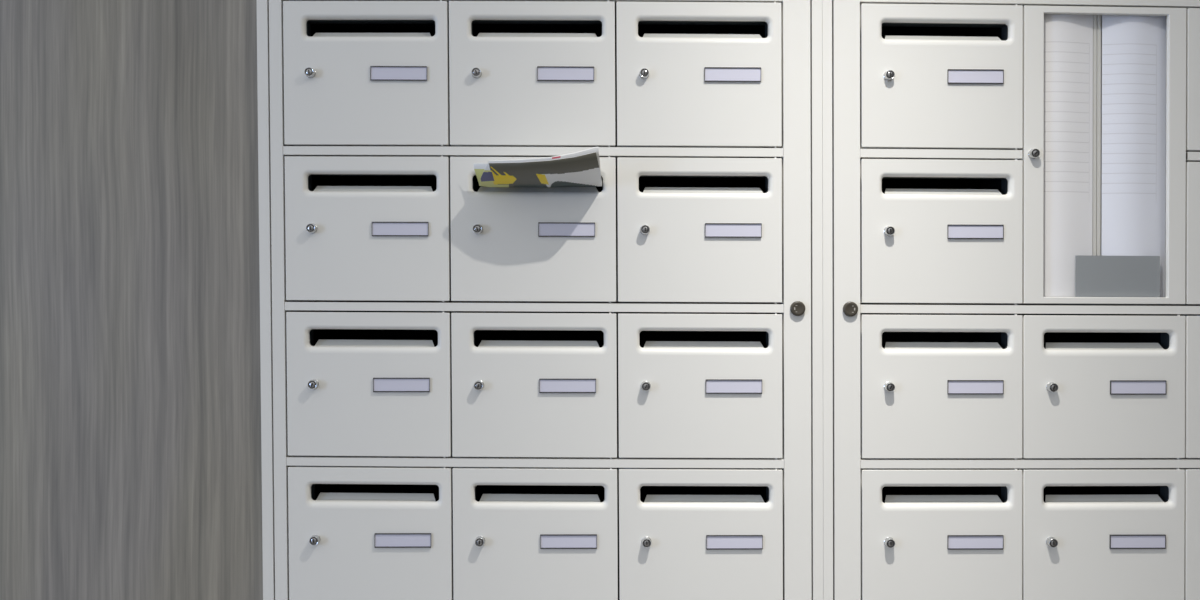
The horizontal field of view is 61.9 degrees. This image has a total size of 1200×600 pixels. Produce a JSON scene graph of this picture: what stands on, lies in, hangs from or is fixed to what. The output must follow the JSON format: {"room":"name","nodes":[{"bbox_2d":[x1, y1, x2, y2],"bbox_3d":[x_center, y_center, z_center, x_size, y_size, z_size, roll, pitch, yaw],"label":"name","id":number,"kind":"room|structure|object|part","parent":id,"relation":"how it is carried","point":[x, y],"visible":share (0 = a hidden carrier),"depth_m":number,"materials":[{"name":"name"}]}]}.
{"room":"apartment mail room","nodes":[
{"label":"apartment mail room","id":0,"kind":"room"},
{"bbox_2d":[0,0,262,599],"bbox_3d":[0.240,-0.068,2.007,6.660,2.704,0.387,0,0,-1],"label":"wall","id":1,"kind":"structure","parent":0,"point":[131,460],"depth_m":1.80,"materials":[{"name":"grey wood"}]},
{"bbox_2d":[256,0,822,599],"bbox_3d":[-0.107,0.014,1.975,1.021,1.197,0.367,0,0,-1],"label":"upper cabinet","id":2,"kind":"object","parent":1,"relation":"attached to","point":[800,152],"visible":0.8,"depth_m":1.80,"materials":[{"name":"white metal"}]},
{"bbox_2d":[285,156,450,301],"bbox_3d":[-0.420,-0.129,1.958,0.294,0.263,0.356,0,0,-1],"label":"mailbox","id":3,"kind":"object","parent":2,"relation":"in","point":[357,228],"visible":0.97,"depth_m":1.79,"materials":[{"name":"white metal"}]},
{"bbox_2d":[283,0,453,146],"bbox_3d":[-0.422,-0.409,1.956,0.295,0.262,0.356,0,0,-1],"label":"mailbox","id":4,"kind":"object","parent":2,"relation":"in","point":[357,73],"visible":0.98,"depth_m":1.79,"materials":[{"name":"white metal"}]},
{"bbox_2d":[288,466,453,599],"bbox_3d":[-0.416,0.431,1.963,0.294,0.264,0.356,0,0,-1],"label":"mailbox","id":5,"kind":"object","parent":2,"relation":"in","point":[356,532],"visible":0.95,"depth_m":1.80,"materials":[{"name":"white metal"}]},
{"bbox_2d":[286,310,467,457],"bbox_3d":[-0.418,0.151,1.961,0.294,0.263,0.356,0,0,-1],"label":"mailbox","id":6,"kind":"object","parent":2,"relation":"in","point":[360,383],"visible":0.99,"depth_m":1.79,"materials":[{"name":"white metal"}]},
{"bbox_2d":[449,0,614,146],"bbox_3d":[-0.124,-0.409,1.961,0.299,0.262,0.356,0,0,-1],"label":"mailbox","id":7,"kind":"object","parent":2,"relation":"in","point":[522,73],"visible":0.99,"depth_m":1.79,"materials":[{"name":"white metal"}]},
{"bbox_2d":[450,156,615,302],"bbox_3d":[-0.122,-0.128,1.963,0.299,0.264,0.356,0,0,-1],"label":"mailbox","id":8,"kind":"object","parent":2,"relation":"in","point":[508,243],"visible":0.97,"depth_m":1.80,"materials":[{"name":"white metal"}]},
{"bbox_2d":[474,147,601,187],"bbox_3d":[-0.111,-0.232,1.763,0.231,0.060,0.131,0,0,-1],"label":"magazine","id":9,"kind":"object","parent":8,"relation":"in","point":[581,168],"visible":1,"depth_m":1.73,"materials":[{"name":"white paper"}]},
{"bbox_2d":[451,311,616,458],"bbox_3d":[-0.121,0.153,1.965,0.299,0.264,0.356,0,0,-1],"label":"mailbox","id":10,"kind":"object","parent":2,"relation":"in","point":[525,383],"visible":0.98,"depth_m":1.80,"materials":[{"name":"white metal"}]},
{"bbox_2d":[452,467,617,599],"bbox_3d":[-0.119,0.434,1.967,0.298,0.264,0.356,0,0,-1],"label":"mailbox","id":11,"kind":"object","parent":2,"relation":"in","point":[520,533],"visible":0.98,"depth_m":1.80,"materials":[{"name":"white metal"}]},
{"bbox_2d":[615,2,781,147],"bbox_3d":[0.176,-0.408,1.965,0.299,0.263,0.356,0,0,-1],"label":"mailbox","id":12,"kind":"object","parent":2,"relation":"in","point":[688,74],"visible":0.97,"depth_m":1.80,"materials":[{"name":"white metal"}]},
{"bbox_2d":[614,312,782,458],"bbox_3d":[0.179,0.154,1.970,0.298,0.264,0.356,0,0,-1],"label":"mailbox","id":13,"kind":"object","parent":2,"relation":"in","point":[690,384],"visible":1,"depth_m":1.80,"materials":[{"name":"white metal"}]},
{"bbox_2d":[616,157,781,303],"bbox_3d":[0.177,-0.127,1.967,0.298,0.264,0.356,0,0,-1],"label":"mailbox","id":14,"kind":"object","parent":2,"relation":"in","point":[688,229],"visible":1,"depth_m":1.80,"materials":[{"name":"white metal"}]},
{"bbox_2d":[617,468,782,599],"bbox_3d":[0.180,0.436,1.972,0.298,0.265,0.356,0,0,-1],"label":"mailbox","id":15,"kind":"object","parent":2,"relation":"in","point":[683,533],"visible":0.94,"depth_m":1.81,"materials":[{"name":"white metal"}]},
{"bbox_2d":[822,0,1199,599],"bbox_3d":[0.901,0.016,1.990,1.008,1.197,0.367,0,0,-1],"label":"upper cabinet","id":16,"kind":"object","parent":1,"relation":"attached to","point":[842,154],"visible":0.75,"depth_m":1.81,"materials":[{"name":"white metal"}]},
{"bbox_2d":[860,313,1021,459],"bbox_3d":[0.618,0.156,1.976,0.293,0.264,0.356,0,0,-1],"label":"mailbox","id":17,"kind":"object","parent":16,"relation":"in","point":[933,385],"visible":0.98,"depth_m":1.81,"materials":[{"name":"white metal"}]},
{"bbox_2d":[860,468,1021,599],"bbox_3d":[0.618,0.437,1.979,0.293,0.264,0.356,0,0,-1],"label":"mailbox","id":18,"kind":"object","parent":16,"relation":"in","point":[927,533],"visible":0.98,"depth_m":1.81,"materials":[{"name":"white metal"}]},
{"bbox_2d":[860,3,1022,149],"bbox_3d":[0.616,-0.405,1.972,0.294,0.262,0.356,0,0,-1],"label":"mailbox","id":19,"kind":"object","parent":16,"relation":"in","point":[933,76],"visible":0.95,"depth_m":1.81,"materials":[{"name":"white metal"}]},
{"bbox_2d":[860,159,1022,304],"bbox_3d":[0.617,-0.125,1.974,0.294,0.264,0.356,0,0,-1],"label":"mailbox","id":20,"kind":"object","parent":16,"relation":"in","point":[932,230],"visible":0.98,"depth_m":1.81,"materials":[{"name":"white metal"}]},
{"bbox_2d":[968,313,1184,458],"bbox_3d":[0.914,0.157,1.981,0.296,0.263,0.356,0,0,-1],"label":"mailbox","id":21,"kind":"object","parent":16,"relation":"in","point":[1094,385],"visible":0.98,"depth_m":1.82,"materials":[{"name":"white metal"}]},
{"bbox_2d":[1018,468,1184,599],"bbox_3d":[0.914,0.437,1.983,0.295,0.263,0.356,0,0,-1],"label":"mailbox","id":22,"kind":"object","parent":16,"relation":"in","point":[1088,533],"visible":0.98,"depth_m":1.82,"materials":[{"name":"white metal"}]},
{"bbox_2d":[1018,5,1186,303],"bbox_3d":[0.917,-0.263,1.826,0.299,0.540,0.052,0,0,-1],"label":"case","id":23,"kind":"object","parent":16,"relation":"in","point":[1033,16],"visible":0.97,"depth_m":1.81,"materials":[{"name":"white metal"}]},
{"bbox_2d":[1044,14,1092,296],"bbox_3d":[0.851,-0.263,1.829,0.108,0.527,0.012,0,0,-1],"label":"list","id":24,"kind":"object","parent":23,"relation":"in","point":[1068,38],"visible":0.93,"depth_m":1.82,"materials":[{"name":"paper"}]},
{"bbox_2d":[1075,255,1159,296],"bbox_3d":[0.945,-0.043,1.825,0.155,0.076,0.001,0,0,-1],"label":"card","id":25,"kind":"object","parent":23,"relation":"in","point":[1095,276],"visible":1,"depth_m":1.82,"materials":[{"name":"grey paper"}]},
{"bbox_3d":[0.915,-0.263,1.844,0.286,0.529,0.015,0,0,-1],"label":"panel","id":26,"kind":"part","parent":23,"relation":"part of","materials":[{"name":"white"}]},
{"bbox_2d":[1101,15,1165,296],"bbox_3d":[0.980,-0.262,1.831,0.120,0.526,0.012,0,0,-1],"label":"list","id":27,"kind":"object","parent":23,"relation":"in","point":[1133,46],"visible":0.98,"depth_m":1.83,"materials":[{"name":"paper"}]},
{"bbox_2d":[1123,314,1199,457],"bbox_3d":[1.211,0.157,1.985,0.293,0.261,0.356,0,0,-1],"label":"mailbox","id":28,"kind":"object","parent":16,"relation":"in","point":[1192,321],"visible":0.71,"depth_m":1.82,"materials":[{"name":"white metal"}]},
{"bbox_3d":[1.213,0.158,1.830,0.293,0.259,0.020,0,0,-1],"label":"door","id":29,"kind":"part","parent":28,"relation":"part of","materials":[{"name":"white metal"}]},
{"bbox_2d":[1180,468,1199,599],"bbox_3d":[1.211,0.435,1.988,0.293,0.262,0.356,0,0,-1],"label":"mailbox","id":30,"kind":"object","parent":16,"relation":"in","point":[1192,475],"visible":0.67,"depth_m":1.82,"materials":[{"name":"white metal"}]},
{"bbox_2d":[1185,162,1199,303],"bbox_3d":[1.211,-0.121,1.983,0.293,0.261,0.356,0,0,-1],"label":"mailbox","id":31,"kind":"object","parent":16,"relation":"in","point":[1192,269],"visible":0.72,"depth_m":1.82,"materials":[{"name":"white metal"}]},
{"bbox_2d":[1186,8,1199,151],"bbox_3d":[1.211,-0.400,1.981,0.294,0.261,0.356,0,0,-1],"label":"mailbox","id":32,"kind":"object","parent":16,"relation":"in","point":[1192,14],"visible":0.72,"depth_m":1.81,"materials":[{"name":"white metal"}]}
]}

